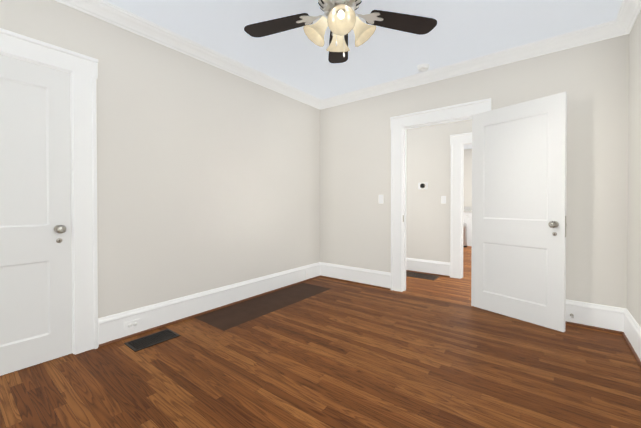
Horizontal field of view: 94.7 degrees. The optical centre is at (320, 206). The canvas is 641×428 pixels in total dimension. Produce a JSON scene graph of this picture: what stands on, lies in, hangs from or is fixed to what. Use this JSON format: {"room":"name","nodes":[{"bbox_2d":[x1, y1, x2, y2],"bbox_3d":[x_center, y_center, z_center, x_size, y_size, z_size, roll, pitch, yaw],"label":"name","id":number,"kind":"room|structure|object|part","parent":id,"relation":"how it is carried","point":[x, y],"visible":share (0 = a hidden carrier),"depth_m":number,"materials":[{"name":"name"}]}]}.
{"room":"empty bedroom","nodes":[
{"label":"empty bedroom","id":0,"kind":"room"},
{"bbox_2d":[0,0,319,317],"bbox_3d":[0.283,-0.256,4.909,0.120,2.600,9.940,0,1,38],"label":"wall","id":1,"kind":"structure","parent":0,"point":[208,176],"depth_m":2.77,"materials":[{"name":"paint"}]},
{"bbox_2d":[0,28,97,354],"bbox_3d":[-2.015,-0.015,1.809,0.034,2.176,1.088,0,1,38],"label":"door frame","id":2,"kind":"structure","parent":1,"relation":"attached to","point":[82,68],"depth_m":2.16,"materials":[{"name":"white paint"}]},
{"bbox_2d":[55,0,324,109],"bbox_3d":[-1.282,-1.485,2.694,0.096,0.101,4.300,0,1,38],"label":"crown molding","id":3,"kind":"structure","parent":1,"relation":"attached to","point":[103,10],"depth_m":2.69,"materials":[{"name":"white paint"}]},
{"bbox_2d":[98,262,321,347],"bbox_3d":[-0.840,0.952,3.341,0.033,0.214,2.772,0,1,38],"label":"baseboard","id":4,"kind":"structure","parent":1,"relation":"attached to","point":[166,313],"depth_m":2.85,"materials":[{"name":"white paint"}]},
{"bbox_2d":[124,318,139,330],"bbox_3d":[-1.538,0.967,2.415,0.007,0.070,0.115,0,1,38],"label":"outlet","id":5,"kind":"object","parent":4,"relation":"attached to","point":[132,324],"visible":1,"depth_m":2.41,"materials":[{"name":"white plastic"}]},
{"bbox_2d":[305,270,308,277],"bbox_3d":[-0.190,0.951,4.160,0.007,0.115,0.070,0,1,38],"label":"outlet","id":6,"kind":"object","parent":4,"relation":"attached to","point":[306,273],"visible":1,"depth_m":4.15,"materials":[{"name":"white plastic"}]},
{"bbox_2d":[0,246,640,427],"bbox_3d":[1.636,1.104,3.876,4.500,0.100,10.700,0,1,38],"label":"floor","id":7,"kind":"structure","parent":0,"point":[323,352],"depth_m":1.91,"materials":[{"name":"brown wood"}]},
{"bbox_2d":[0,52,73,353],"bbox_3d":[-2.077,0.047,1.856,0.126,2.050,0.820,0,1,38],"label":"liner","id":8,"kind":"object","parent":7,"relation":"on","point":[0,52],"depth_m":2.13,"materials":[{"name":"white paint"}]},
{"bbox_2d":[0,54,71,375],"bbox_3d":[-2.021,0.055,1.815,0.113,2.018,0.786,0,1,38],"label":"closet door","id":9,"kind":"structure","parent":8,"relation":"attached to","point":[35,236],"depth_m":1.98,"materials":[{"name":"white paint"}]},
{"bbox_2d":[124,329,179,351],"bbox_3d":[-1.342,1.064,2.366,0.210,0.005,0.335,0,1,38],"label":"floor vent","id":10,"kind":"object","parent":7,"relation":"in","point":[141,343],"visible":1,"depth_m":2.36,"materials":[{"name":"black metal"}]},
{"bbox_2d":[406,271,439,280],"bbox_3d":[1.460,1.045,4.498,0.620,0.005,0.330,0,1,38],"label":"floor vent","id":11,"kind":"object","parent":7,"relation":"in","point":[422,276],"visible":0.71,"depth_m":4.46,"materials":[{"name":"brown metal"}]},
{"bbox_2d":[390,98,490,291],"bbox_3d":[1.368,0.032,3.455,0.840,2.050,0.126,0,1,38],"label":"door frame","id":12,"kind":"structure","parent":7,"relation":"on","point":[404,142],"depth_m":3.68,"materials":[{"name":"white paint"}]},
{"bbox_2d":[471,92,566,331],"bbox_3d":[1.838,0.046,2.807,0.171,2.018,0.804,0,1,-34],"label":"door","id":13,"kind":"structure","parent":12,"relation":"attached to","point":[519,185],"depth_m":2.74,"materials":[{"name":"white paint"}]},
{"bbox_2d":[463,222,466,246],"bbox_3d":[3.573,0.708,7.494,0.272,0.626,0.311,0,1,38],"label":"pedal bin","id":14,"kind":"object","parent":7,"relation":"on","point":[464,234],"visible":0.46,"depth_m":7.38,"materials":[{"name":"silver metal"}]},
{"bbox_2d":[463,211,471,245],"bbox_3d":[3.964,0.583,7.807,0.525,0.870,0.604,0,1,38],"label":"base cabinet","id":15,"kind":"object","parent":7,"relation":"on","point":[467,219],"depth_m":7.56,"materials":[{"name":"white wood"}]},
{"bbox_2d":[104,0,621,148],"bbox_3d":[1.636,-1.596,3.852,4.500,0.100,10.700,0,1,38],"label":"ceiling","id":16,"kind":"structure","parent":0,"point":[461,31],"depth_m":2.62,"materials":[{"name":"white paint"}]},
{"bbox_2d":[244,0,436,62],"bbox_3d":[0.085,-1.208,1.769,1.282,0.638,1.232,0,1,38],"label":"ceiling fan","id":17,"kind":"object","parent":16,"relation":"hanging from","point":[340,19],"visible":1,"depth_m":1.87,"materials":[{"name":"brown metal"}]},
{"bbox_3d":[-0.004,-1.091,1.807,0.161,0.126,0.161,36,0,0],"label":"lamp shade","id":18,"kind":"part","parent":17,"relation":"part of","materials":[{"name":"beige glass"}]},
{"bbox_3d":[0.117,-1.093,1.929,0.161,0.126,0.161,0,37,0],"label":"lamp shade","id":19,"kind":"part","parent":17,"relation":"part of","materials":[{"name":"beige glass"}]},
{"bbox_3d":[0.118,-1.106,1.697,0.036,0.096,0.037,0,-35,0],"label":"bulb","id":20,"kind":"part","parent":17,"relation":"part of","materials":[{"name":"white glass"}]},
{"bbox_3d":[0.118,-1.090,1.686,0.161,0.126,0.161,0,-35,0],"label":"lamp shade","id":21,"kind":"part","parent":17,"relation":"part of","materials":[{"name":"beige glass"}]},
{"bbox_3d":[0.239,-1.091,1.808,0.161,0.126,0.161,-36,1,0],"label":"lamp shade","id":22,"kind":"part","parent":17,"relation":"part of","materials":[{"name":"beige glass"}]},
{"bbox_2d":[417,63,429,71],"bbox_3d":[1.130,-1.521,3.245,0.132,0.039,0.132,0,1,38],"label":"smoke detector","id":23,"kind":"object","parent":16,"relation":"attached to","point":[422,67],"visible":1,"depth_m":3.21,"materials":[{"name":"white plastic"}]},
{"bbox_2d":[406,119,471,262],"bbox_3d":[2.010,-0.251,4.397,3.240,2.600,0.120,0,1,38],"label":"wall","id":24,"kind":"structure","parent":0,"point":[428,158],"depth_m":4.57,"materials":[{"name":"paint"}]},
{"bbox_2d":[418,182,427,188],"bbox_3d":[1.598,-0.323,4.616,0.150,0.105,0.033,0,1,38],"label":"thermostat","id":25,"kind":"object","parent":24,"relation":"attached to","point":[423,185],"visible":1,"depth_m":4.60,"materials":[{"name":"white plastic"}]},
{"bbox_2d":[406,258,449,276],"bbox_3d":[1.300,0.938,4.858,1.567,0.214,0.033,0,1,38],"label":"baseboard","id":26,"kind":"structure","parent":24,"relation":"attached to","point":[431,267],"depth_m":4.57,"materials":[{"name":"white paint"}]},
{"bbox_2d":[441,196,445,203],"bbox_3d":[1.848,-0.102,4.434,0.070,0.115,0.019,0,1,38],"label":"hall light switch","id":27,"kind":"object","parent":24,"relation":"attached to","point":[443,199],"visible":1,"depth_m":4.44,"materials":[{"name":"white plastic"}]},
{"bbox_2d":[464,148,471,206],"bbox_3d":[4.613,-0.282,7.769,3.240,2.600,0.120,0,1,38],"label":"wall","id":28,"kind":"structure","parent":0,"point":[467,177],"depth_m":8.12,"materials":[{"name":"paint"}]},
{"bbox_2d":[464,207,471,210],"bbox_3d":[4.350,0.057,7.873,2.120,0.100,0.020,0,1,38],"label":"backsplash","id":29,"kind":"structure","parent":28,"relation":"attached to","point":[465,208],"depth_m":8.07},
{"bbox_2d":[320,34,628,307],"bbox_3d":[1.313,-0.243,3.494,3.240,2.600,0.120,0,1,38],"label":"wall","id":30,"kind":"structure","parent":0,"point":[591,80],"depth_m":2.77,"materials":[{"name":"paint"}]},
{"bbox_2d":[322,262,390,289],"bbox_3d":[0.460,0.945,4.068,1.082,0.214,0.033,0,1,38],"label":"baseboard","id":31,"kind":"structure","parent":30,"relation":"attached to","point":[373,278],"depth_m":4.02,"materials":[{"name":"white paint"}]},
{"bbox_2d":[378,195,383,203],"bbox_3d":[0.779,-0.096,3.819,0.070,0.115,0.019,0,1,38],"label":"light switch","id":32,"kind":"object","parent":30,"relation":"attached to","point":[380,199],"visible":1,"depth_m":3.82,"materials":[{"name":"white plastic"}]},
{"bbox_2d":[323,21,610,107],"bbox_3d":[1.247,-1.491,3.398,3.000,0.101,0.096,0,1,38],"label":"crown molding","id":33,"kind":"structure","parent":30,"relation":"attached to","point":[600,32],"depth_m":3.04,"materials":[{"name":"white paint"}]},
{"bbox_2d":[565,299,617,333],"bbox_3d":[2.128,0.957,2.780,0.942,0.214,0.033,0,1,38],"label":"baseboard","id":34,"kind":"structure","parent":30,"relation":"attached to","point":[588,315],"depth_m":2.58,"materials":[{"name":"white paint"}]},
{"bbox_2d":[627,10,640,326],"bbox_3d":[2.942,-0.237,2.856,0.120,2.600,9.940,0,1,38],"label":"wall","id":35,"kind":"structure","parent":0,"point":[634,230],"depth_m":2.26,"materials":[{"name":"paint"}]},
{"bbox_2d":[611,0,640,37],"bbox_3d":[1.207,-1.467,0.773,0.096,0.101,4.300,0,1,38],"label":"crown molding","id":36,"kind":"structure","parent":35,"relation":"attached to","point":[622,23],"depth_m":2.32,"materials":[{"name":"white paint"}]},
{"bbox_2d":[618,307,640,367],"bbox_3d":[1.232,0.975,0.776,0.033,0.214,4.300,0,1,38],"label":"baseboard","id":37,"kind":"structure","parent":35,"relation":"attached to","point":[619,320],"depth_m":2.26,"materials":[{"name":"white paint"}]}
]}

